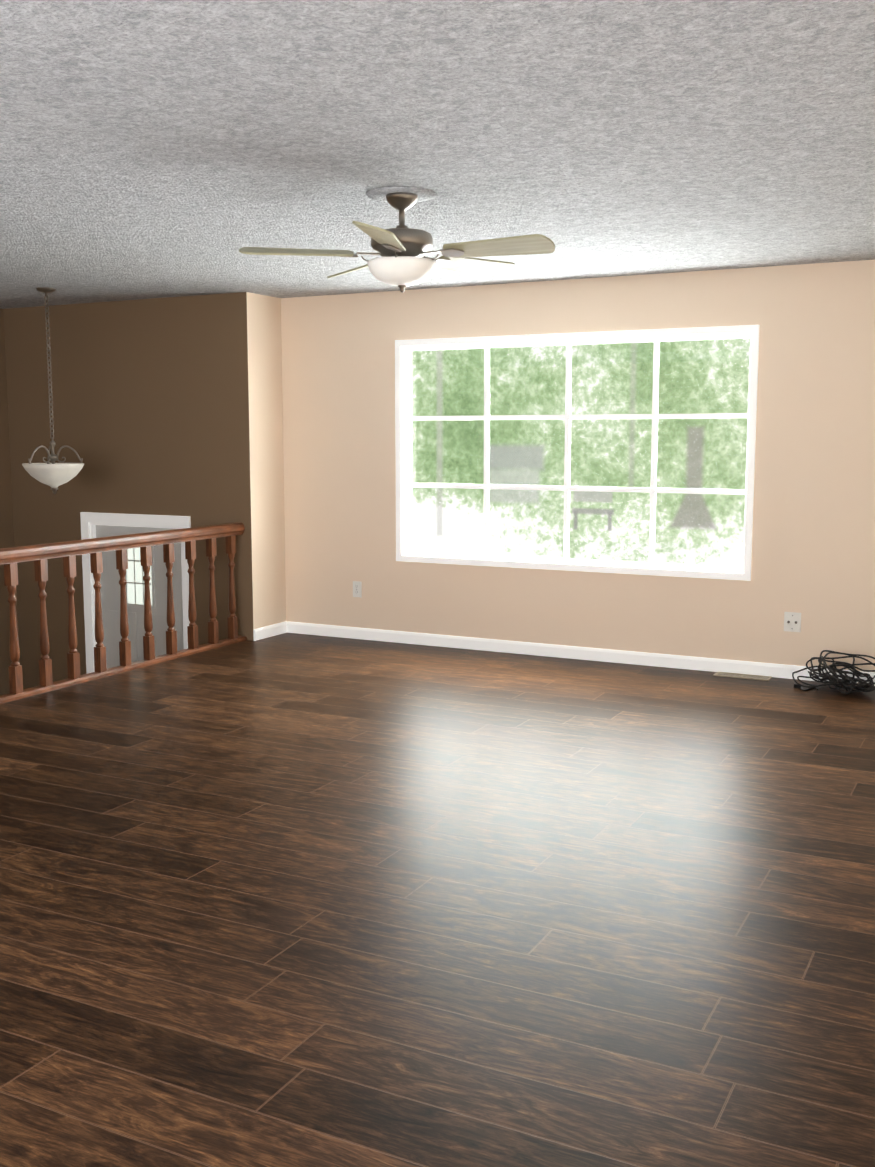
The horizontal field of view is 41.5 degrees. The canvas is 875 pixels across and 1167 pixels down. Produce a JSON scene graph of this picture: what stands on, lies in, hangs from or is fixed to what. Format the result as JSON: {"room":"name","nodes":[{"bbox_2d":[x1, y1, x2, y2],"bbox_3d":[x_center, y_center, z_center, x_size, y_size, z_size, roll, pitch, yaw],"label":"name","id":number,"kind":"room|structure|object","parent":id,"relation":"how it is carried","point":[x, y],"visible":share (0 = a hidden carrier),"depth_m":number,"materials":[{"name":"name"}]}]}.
{"room":"empty living room","nodes":[
{"label":"empty living room","id":0,"kind":"room"},
{"bbox_2d":[0,308,19,694],"bbox_3d":[-5.231,0.862,5.981,0.200,5.200,7.711,4,8,27],"label":"wall","id":1,"kind":"structure","parent":0,"point":[6,526],"depth_m":9.15,"materials":[{"name":"brown paint"}]},
{"bbox_2d":[3,292,285,689],"bbox_3d":[-2.311,0.464,9.115,2.525,5.200,0.573,4,8,27],"label":"wall","id":2,"kind":"structure","parent":0,"point":[172,406],"depth_m":8.47,"materials":[{"name":"brown paint"}]},
{"bbox_2d":[80,512,190,673],"bbox_3d":[-2.243,0.534,8.822,1.050,2.135,0.138,4,8,27],"label":"door frame","id":3,"kind":"structure","parent":2,"relation":"attached to","point":[90,521],"depth_m":8.76,"materials":[{"name":"white wood"}]},
{"bbox_2d":[95,525,183,668],"bbox_3d":[-2.256,0.582,8.803,0.854,2.029,0.115,4,8,27],"label":"entry door","id":4,"kind":"structure","parent":2,"relation":"in","point":[110,590],"depth_m":8.76,"materials":[{"name":"white paint"}]},
{"bbox_2d":[253,621,286,640],"bbox_3d":[-1.217,0.346,8.446,0.014,0.082,0.413,4,8,27],"label":"baseboard return","id":5,"kind":"object","parent":2,"relation":"attached to","point":[269,631],"visible":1,"depth_m":8.43,"materials":[{"name":"white wood"}]},
{"bbox_2d":[0,633,874,1166],"bbox_3d":[-0.662,1.093,3.891,5.550,0.250,8.124,4,8,27],"label":"floor","id":6,"kind":"structure","parent":0,"point":[290,899],"depth_m":3.53,"materials":[{"name":"brown wood"}]},
{"bbox_2d":[0,522,246,703],"bbox_3d":[-2.485,0.134,6.144,0.110,1.085,4.761,4,8,27],"label":"railing","id":7,"kind":"object","parent":6,"relation":"on","point":[39,555],"visible":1,"depth_m":7.14,"materials":[{"name":"brown wood"}]},
{"bbox_2d":[713,671,771,680],"bbox_3d":[1.858,0.564,7.035,0.330,0.006,0.113,4,8,27],"label":"floor vent","id":8,"kind":"object","parent":6,"relation":"in","point":[744,676],"visible":0.98,"depth_m":7.03,"materials":[{"name":"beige metal"}]},
{"bbox_2d":[792,650,874,693],"bbox_3d":[2.364,0.505,6.564,0.650,0.242,0.466,4,8,27],"label":"bundle","id":9,"kind":"object","parent":6,"relation":"on","point":[847,682],"visible":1,"depth_m":6.55,"materials":[{"name":"black"}]},
{"bbox_2d":[0,0,874,308],"bbox_3d":[-1.628,-1.571,4.027,8.100,0.120,8.484,4,8,27],"label":"ceiling","id":10,"kind":"structure","parent":0,"point":[162,148],"depth_m":3.85,"materials":[{"name":"white paint"}]},
{"bbox_2d":[22,287,83,493],"bbox_3d":[-2.635,-1.300,7.859,0.408,1.384,0.410,4,8,27],"label":"pendant light","id":11,"kind":"object","parent":10,"relation":"hanging from","point":[53,475],"visible":1,"depth_m":7.83,"materials":[{"name":"white glass"}]},
{"bbox_2d":[239,187,554,292],"bbox_3d":[-0.101,-1.403,4.758,1.230,0.396,1.277,4,8,27],"label":"fan","id":12,"kind":"object","parent":10,"relation":"hanging from","point":[403,261],"visible":1,"depth_m":4.69,"materials":[{"name":"beige wood"}]},
{"bbox_2d":[281,260,874,670],"bbox_3d":[1.389,-0.572,7.312,5.575,2.690,0.160,4,8,27],"label":"wall","id":13,"kind":"structure","parent":0,"point":[813,548],"depth_m":7.33,"materials":[{"name":"beige paint"}]},
{"bbox_2d":[353,581,361,597],"bbox_3d":[-0.579,0.042,8.308,0.072,0.115,0.008,4,8,27],"label":"electrical outlet","id":14,"kind":"object","parent":13,"relation":"attached to","point":[357,588],"visible":1,"depth_m":8.30,"materials":[{"name":"white plastic"}]},
{"bbox_2d":[395,325,759,580],"bbox_3d":[0.832,-0.850,7.526,2.459,1.524,0.126,4,8,27],"label":"window","id":15,"kind":"structure","parent":13,"relation":"in","point":[404,416],"depth_m":7.52,"materials":[{"name":"white"}]},
{"bbox_2d":[287,621,874,685],"bbox_3d":[1.267,0.478,7.410,5.361,0.082,0.014,4,8,27],"label":"baseboard","id":16,"kind":"structure","parent":13,"relation":"attached to","point":[661,660],"depth_m":7.62,"materials":[{"name":"white wood"}]},
{"bbox_2d":[784,612,800,631],"bbox_3d":[2.129,0.232,6.932,0.098,0.118,0.018,4,8,27],"label":"cable wall plate","id":17,"kind":"object","parent":13,"relation":"attached to","point":[792,621],"visible":1,"depth_m":6.93,"materials":[{"name":"white plastic"}]},
{"label":"outside","id":18,"kind":"structure","parent":0,"visible":0},
{"bbox_2d":[412,338,749,566],"bbox_3d":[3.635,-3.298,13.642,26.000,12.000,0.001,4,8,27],"label":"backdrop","id":19,"kind":"structure","parent":18,"point":[511,461],"depth_m":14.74,"materials":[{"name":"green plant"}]}
]}

